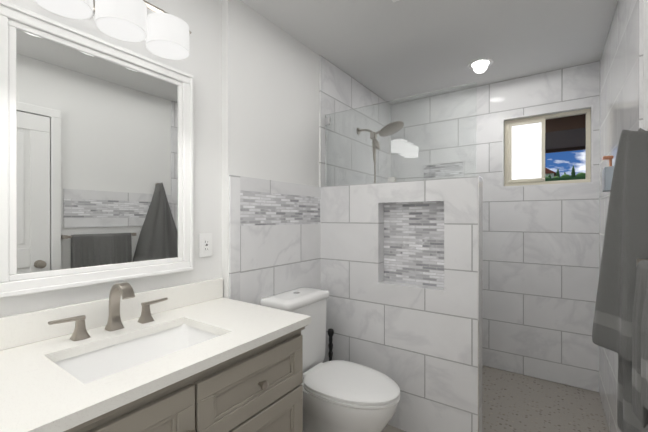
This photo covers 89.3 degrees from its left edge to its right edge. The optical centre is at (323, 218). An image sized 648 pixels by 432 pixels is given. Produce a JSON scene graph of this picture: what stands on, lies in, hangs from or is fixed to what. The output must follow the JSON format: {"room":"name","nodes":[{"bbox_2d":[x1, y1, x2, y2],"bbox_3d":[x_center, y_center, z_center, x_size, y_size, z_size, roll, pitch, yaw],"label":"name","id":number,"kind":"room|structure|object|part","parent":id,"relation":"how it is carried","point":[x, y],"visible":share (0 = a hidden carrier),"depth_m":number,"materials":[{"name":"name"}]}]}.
{"room":"bathroom","nodes":[
{"label":"bathroom","id":0,"kind":"room"},
{"bbox_2d":[0,0,221,316],"bbox_3d":[-1.087,0.061,0.999,0.100,2.440,1.800,0,0,35],"label":"wall","id":1,"kind":"structure","parent":0,"point":[202,62],"depth_m":1.59,"materials":[{"name":"white paint"}]},
{"bbox_2d":[0,0,192,297],"bbox_3d":[-0.818,-0.215,1.264,0.035,0.910,0.678,0,0,35],"label":"vanity mirror","id":2,"kind":"object","parent":1,"relation":"attached to","point":[96,160],"visible":1,"depth_m":1.20,"materials":[{"name":"white mirror"}]},
{"bbox_3d":[-0.826,-0.215,1.270,0.014,0.784,0.552,0,0,35],"label":"glass","id":3,"kind":"part","parent":2,"relation":"part of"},
{"bbox_2d":[0,278,222,350],"bbox_3d":[-0.825,0.355,1.268,0.020,0.100,1.040,0,0,35],"label":"backsplash","id":4,"kind":"structure","parent":1,"relation":"attached to","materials":[{"name":"stone"}]},
{"bbox_2d":[33,0,191,59],"bbox_3d":[-0.753,-0.780,1.204,0.208,0.190,0.544,0,0,35],"label":"sconce","id":5,"kind":"object","parent":1,"relation":"attached to","point":[163,33],"visible":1,"depth_m":1.20,"materials":[{"name":"white glass"}]},
{"bbox_3d":[-0.834,-0.737,1.046,0.160,0.106,0.160,0,0,35],"label":"lamp shade","id":6,"kind":"part","parent":5,"relation":"part of","materials":[{"name":"white glass"}]},
{"bbox_3d":[-0.734,-0.738,1.190,0.160,0.106,0.160,0,0,35],"label":"lamp shade","id":7,"kind":"part","parent":5,"relation":"part of","materials":[{"name":"white glass"}]},
{"bbox_3d":[-0.634,-0.738,1.334,0.160,0.106,0.160,0,0,35],"label":"lamp shade","id":8,"kind":"part","parent":5,"relation":"part of","materials":[{"name":"white glass"}]},
{"bbox_2d":[199,233,211,256],"bbox_3d":[-0.584,0.129,1.624,0.010,0.116,0.072,0,0,35],"label":"outlet","id":9,"kind":"object","parent":1,"relation":"attached to","point":[205,244],"visible":1,"depth_m":1.62,"materials":[{"name":"white plastic"}]},
{"bbox_2d":[222,0,318,298],"bbox_3d":[0.033,0.057,2.565,0.150,2.440,2.050,0,0,35],"label":"wall","id":10,"kind":"structure","parent":0,"point":[270,100],"depth_m":1.89,"materials":[{"name":"white paint"}]},
{"bbox_2d":[229,175,239,300],"bbox_3d":[-0.465,0.527,1.709,0.012,1.505,0.065,0,0,35],"label":"wall tile","id":11,"kind":"structure","parent":10,"relation":"attached to","point":[234,237],"depth_m":1.70,"materials":[{"name":"white tile"}]},
{"bbox_2d":[240,190,319,225],"bbox_3d":[-0.239,-0.058,2.035,0.010,0.187,0.731,0,0,35],"label":"wall tile","id":12,"kind":"structure","parent":10,"relation":"attached to","point":[260,208],"depth_m":1.97,"materials":[{"name":"grey tile"}]},
{"bbox_2d":[240,176,320,196],"bbox_3d":[-0.238,-0.189,2.034,0.012,0.075,0.731,0,0,35],"label":"cap","id":13,"kind":"object","parent":10,"relation":"attached to","point":[260,185],"visible":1,"depth_m":1.97,"materials":[{"name":"white tile"}]},
{"bbox_2d":[240,224,320,304],"bbox_3d":[-0.238,0.657,2.036,0.012,1.243,0.731,0,0,35],"label":"wall tile","id":14,"kind":"structure","parent":10,"relation":"attached to","point":[275,259],"depth_m":1.97,"materials":[{"name":"white tile"}]},
{"bbox_2d":[319,55,390,223],"bbox_3d":[0.324,0.056,2.843,0.012,2.440,1.238,0,0,35],"label":"shower wall tile","id":15,"kind":"structure","parent":10,"relation":"attached to","point":[340,90],"depth_m":2.65,"materials":[{"name":"white tile"}]},
{"bbox_2d":[357,121,403,182],"bbox_3d":[0.453,-0.155,2.668,0.397,1.237,0.210,0,0,35],"label":"shower head","id":16,"kind":"object","parent":15,"relation":"attached to","point":[385,132],"depth_m":2.66},
{"bbox_3d":[0.412,-0.566,2.696,0.033,0.186,0.028,0,0,35],"label":"hand handle","id":17,"kind":"part","parent":16,"relation":"part of","materials":[{"name":"silver metal"}]},
{"bbox_2d":[321,176,482,431],"bbox_3d":[0.433,0.524,2.087,1.031,1.508,0.122,0,0,35],"label":"wall","id":18,"kind":"structure","parent":0,"point":[402,272],"depth_m":1.97,"materials":[{"name":"tile"}]},
{"bbox_2d":[325,82,476,186],"bbox_3d":[0.424,-0.490,2.091,1.008,0.524,0.024,0,0,35],"label":"glass shower panel","id":19,"kind":"object","parent":18,"relation":"on","point":[328,122],"visible":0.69,"depth_m":2.06,"materials":[{"name":"clear glass"}]},
{"bbox_2d":[240,0,617,103],"bbox_3d":[0.241,-1.210,1.321,1.910,0.100,4.050,0,0,35],"label":"ceiling","id":20,"kind":"structure","parent":0,"point":[387,50],"depth_m":2.09,"materials":[{"name":"white paint"}]},
{"bbox_2d":[468,58,493,69],"bbox_3d":[1.172,-1.159,2.458,0.176,0.005,0.176,0,0,35],"label":"recessed light","id":21,"kind":"object","parent":20,"relation":"in","point":[482,63],"visible":1,"depth_m":2.45,"materials":[{"name":"white"}]},
{"bbox_2d":[643,0,647,130],"bbox_3d":[0.984,0.061,0.807,0.100,2.440,3.850,0,0,35],"label":"wall","id":22,"kind":"structure","parent":0,"point":[645,65],"depth_m":1.28,"materials":[{"name":"white paint"}]},
{"bbox_2d":[602,156,613,191],"bbox_3d":[1.459,-0.228,1.664,0.074,0.175,0.100,0,0,35],"label":"soap dispenser","id":23,"kind":"object","parent":22,"relation":"attached to","point":[607,174],"visible":0.62,"depth_m":1.64,"materials":[{"name":"grey"}]},
{"bbox_2d":[592,128,647,431],"bbox_3d":[1.141,0.252,1.270,0.166,1.183,0.580,0,0,35],"label":"towel","id":24,"kind":"object","parent":22,"relation":"hanging from","point":[625,244],"visible":0.9,"depth_m":1.19,"materials":[{"name":"grey fabric"}]},
{"bbox_2d":[599,0,642,431],"bbox_3d":[1.649,0.059,1.861,0.012,2.440,1.338,0,0,35],"label":"shower wall tile","id":25,"kind":"structure","parent":22,"relation":"attached to","point":[621,83],"depth_m":1.79,"materials":[{"name":"white tile"}]},
{"bbox_2d":[632,259,647,427],"bbox_3d":[0.870,0.353,0.821,0.099,0.456,0.528,0,0,35],"label":"towel","id":26,"kind":"object","parent":22,"relation":"attached to","point":[640,360],"visible":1,"depth_m":0.94,"materials":[{"name":"grey fabric"}]},
{"bbox_3d":[1.022,0.141,1.018,0.074,0.028,0.028,0,0,35],"label":"post","id":27,"kind":"part","parent":26,"relation":"part of","materials":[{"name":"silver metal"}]},
{"bbox_3d":[1.369,0.056,2.945,1.910,2.440,0.100,0,0,35],"label":"wall","id":28,"kind":"structure","parent":0,"visible":0},
{"bbox_2d":[422,160,464,179],"bbox_3d":[1.104,-0.452,3.049,0.379,0.149,0.006,0,0,35],"label":"frame","id":29,"kind":"object","parent":28,"relation":"attached to","point":[463,161],"depth_m":3.05,"materials":[{"name":"white tile"}]},
{"bbox_2d":[391,61,599,391],"bbox_3d":[1.357,0.056,2.885,1.660,2.440,0.012,0,0,35],"label":"wall tile","id":30,"kind":"structure","parent":28,"relation":"attached to","point":[540,264],"depth_m":2.67,"materials":[{"name":"white tile"}]},
{"bbox_2d":[424,162,462,177],"bbox_3d":[1.105,-0.452,3.051,0.355,0.125,0.002,0,0,35],"label":"tile niche","id":31,"kind":"object","parent":30,"relation":"attached to","point":[455,171],"depth_m":3.04,"materials":[{"name":"tile"}]},
{"bbox_2d":[502,105,592,187],"bbox_3d":[1.774,-0.556,2.636,0.599,0.585,0.082,0,0,35],"label":"window frame","id":32,"kind":"structure","parent":28,"relation":"attached to","point":[548,113],"depth_m":2.59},
{"bbox_2d":[504,108,590,185],"bbox_3d":[1.786,-0.556,2.653,0.575,0.561,0.052,0,0,35],"label":"sliding window","id":33,"kind":"structure","parent":28,"relation":"in","point":[524,151],"depth_m":2.70,"materials":[{"name":"beige"}]},
{"bbox_3d":[1.674,-0.556,2.714,0.261,0.503,0.024,0,0,35],"label":"frame sash","id":34,"kind":"part","parent":33,"relation":"part of","materials":[{"name":"beige"}]},
{"bbox_2d":[545,114,585,149],"bbox_3d":[2.052,-0.779,3.059,3.700,0.130,0.830,0,0,35],"label":"eave","id":35,"kind":"object","parent":28,"relation":"attached to","point":[566,132],"depth_m":2.71,"materials":[{"name":"brown"}]},
{"bbox_2d":[545,146,585,152],"bbox_3d":[2.301,-0.785,3.416,3.700,0.200,0.040,0,0,35],"label":"fascia","id":36,"kind":"object","parent":35,"relation":"attached to","point":[566,149],"depth_m":3.30,"materials":[{"name":"brown"}]},
{"label":"outside","id":37,"kind":"structure","parent":0,"visible":0},
{"bbox_2d":[521,176,584,182],"bbox_3d":[7.848,0.684,10.257,10.000,3.150,8.500,0,0,35],"label":"hill","id":38,"kind":"structure","parent":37,"point":[564,178],"depth_m":6.98,"materials":[{"name":"green plant"}]},
{"bbox_2d":[548,165,575,177],"bbox_3d":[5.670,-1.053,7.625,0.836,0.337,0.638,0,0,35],"label":"trees","id":39,"kind":"object","parent":38,"relation":"on","point":[573,173],"visible":0.31,"depth_m":7.37,"materials":[{"name":"green plant"}]},
{"bbox_2d":[545,172,585,177],"bbox_3d":[5.856,-0.875,7.071,4.162,0.306,0.814,0,0,35],"label":"bushes","id":40,"kind":"object","parent":38,"relation":"on","point":[577,175],"visible":0.02,"depth_m":7.21,"materials":[{"name":"green plant"}]},
{"bbox_3d":[5.849,-0.998,8.780,0.500,0.320,0.800,0,0,35],"label":"house","id":41,"kind":"object","parent":38,"relation":"on","visible":0},
{"bbox_2d":[545,168,555,176],"bbox_3d":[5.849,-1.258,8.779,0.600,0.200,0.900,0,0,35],"label":"roof","id":42,"kind":"structure","parent":41,"relation":"on","point":[547,171],"depth_m":8.35,"materials":[{"name":"brown"}]},
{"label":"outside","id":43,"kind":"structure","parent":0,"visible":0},
{"bbox_2d":[381,365,609,431],"bbox_3d":[0.241,1.330,1.327,1.910,0.100,4.050,0,0,35],"label":"floor","id":44,"kind":"structure","parent":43,"point":[514,402],"depth_m":2.24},
{"bbox_2d":[0,278,310,431],"bbox_3d":[-0.584,0.793,1.109,0.598,0.975,1.052,0,0,35],"label":"vanity cabinet","id":45,"kind":"object","parent":44,"relation":"on","point":[203,356],"visible":1,"depth_m":1.07,"materials":[{"name":"painted wood"},{"name":"brushed nickel"}]},
{"bbox_2d":[48,282,167,340],"bbox_3d":[-0.737,0.317,1.186,0.144,0.175,0.390,0,0,35],"label":"widespread faucet","id":46,"kind":"object","parent":45,"relation":"on","point":[124,290],"visible":1,"depth_m":1.19,"materials":[{"name":"silver metal"}]},
{"bbox_3d":[-0.850,0.336,1.086,0.024,0.014,0.097,0,0,35],"label":"lever","id":47,"kind":"part","parent":46,"relation":"part of","materials":[{"name":"silver metal"}]},
{"bbox_3d":[-0.829,0.374,1.116,0.050,0.062,0.050,0,0,35],"label":"handle","id":48,"kind":"part","parent":46,"relation":"part of","materials":[{"name":"silver metal"}]},
{"bbox_3d":[-0.737,0.317,1.186,0.144,0.175,0.052,0,0,35],"label":"spout","id":49,"kind":"part","parent":46,"relation":"part of","materials":[{"name":"silver metal"}]},
{"bbox_3d":[-0.704,0.373,1.297,0.050,0.062,0.050,0,0,35],"label":"handle","id":50,"kind":"part","parent":46,"relation":"part of","materials":[{"name":"silver metal"}]},
{"bbox_3d":[-0.683,0.335,1.327,0.024,0.014,0.097,0,0,35],"label":"lever","id":51,"kind":"part","parent":46,"relation":"part of","materials":[{"name":"silver metal"}]},
{"bbox_2d":[54,323,218,383],"bbox_3d":[-0.582,0.499,1.079,0.355,0.138,0.510,0,0,35],"label":"sink","id":52,"kind":"object","parent":45,"relation":"in","point":[90,363],"depth_m":1.18,"materials":[{"name":"white ceramic"}]},
{"bbox_3d":[-0.519,0.824,0.756,0.020,0.685,0.486,0,0,35],"label":"door","id":53,"kind":"part","parent":45,"relation":"part of","materials":[{"name":"beige wood"}]},
{"bbox_3d":[-0.390,0.451,0.985,0.072,0.030,1.032,0,0,35],"label":"crown","id":54,"kind":"part","parent":45,"relation":"part of","materials":[{"name":"beige stone"}]},
{"bbox_3d":[-0.236,0.580,1.163,0.020,0.200,0.491,0,0,35],"label":"drawer","id":55,"kind":"part","parent":45,"relation":"part of","materials":[{"name":"beige wood"}]},
{"bbox_3d":[-0.214,0.580,1.148,0.033,0.032,0.032,0,0,35],"label":"knob","id":56,"kind":"part","parent":45,"relation":"part of","materials":[{"name":"silver metal"}]},
{"bbox_3d":[-0.236,0.927,1.164,0.020,0.477,0.491,0,0,35],"label":"door","id":57,"kind":"part","parent":45,"relation":"part of","materials":[{"name":"beige wood"}]},
{"bbox_2d":[260,287,399,431],"bbox_3d":[0.053,0.857,1.792,0.744,0.844,0.416,0,0,35],"label":"toilet","id":58,"kind":"object","parent":44,"relation":"on","point":[342,396],"visible":0.71,"depth_m":1.69,"materials":[{"name":"white ceramic"}]},
{"bbox_3d":[-0.162,0.465,1.940,0.222,0.048,0.416,0,0,35],"label":"tank lid","id":59,"kind":"part","parent":58,"relation":"part of","materials":[{"name":"white ceramic"}]},
{"bbox_3d":[-0.165,0.686,1.943,0.205,0.396,0.390,0,0,35],"label":"tank","id":60,"kind":"part","parent":58,"relation":"part of","materials":[{"name":"white ceramic"}]},
{"bbox_3d":[0.118,1.082,1.747,0.568,0.394,0.370,0,0,35],"label":"bowl","id":61,"kind":"part","parent":58,"relation":"part of","materials":[{"name":"white ceramic"}]},
{"bbox_3d":[0.149,0.876,1.725,0.508,0.017,0.380,0,0,35],"label":"seat","id":62,"kind":"part","parent":58,"relation":"part of","materials":[{"name":"white plastic"}]},
{"bbox_3d":[0.149,0.853,1.725,0.508,0.028,0.380,0,0,35],"label":"lid","id":63,"kind":"part","parent":58,"relation":"part of","materials":[{"name":"white plastic"}]},
{"bbox_2d":[327,328,333,360],"bbox_3d":[0.044,1.000,2.164,0.124,0.556,0.124,0,0,35],"label":"plunger","id":64,"kind":"object","parent":44,"relation":"on","point":[330,331],"visible":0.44,"depth_m":2.15,"materials":[{"name":"black"}]}
]}

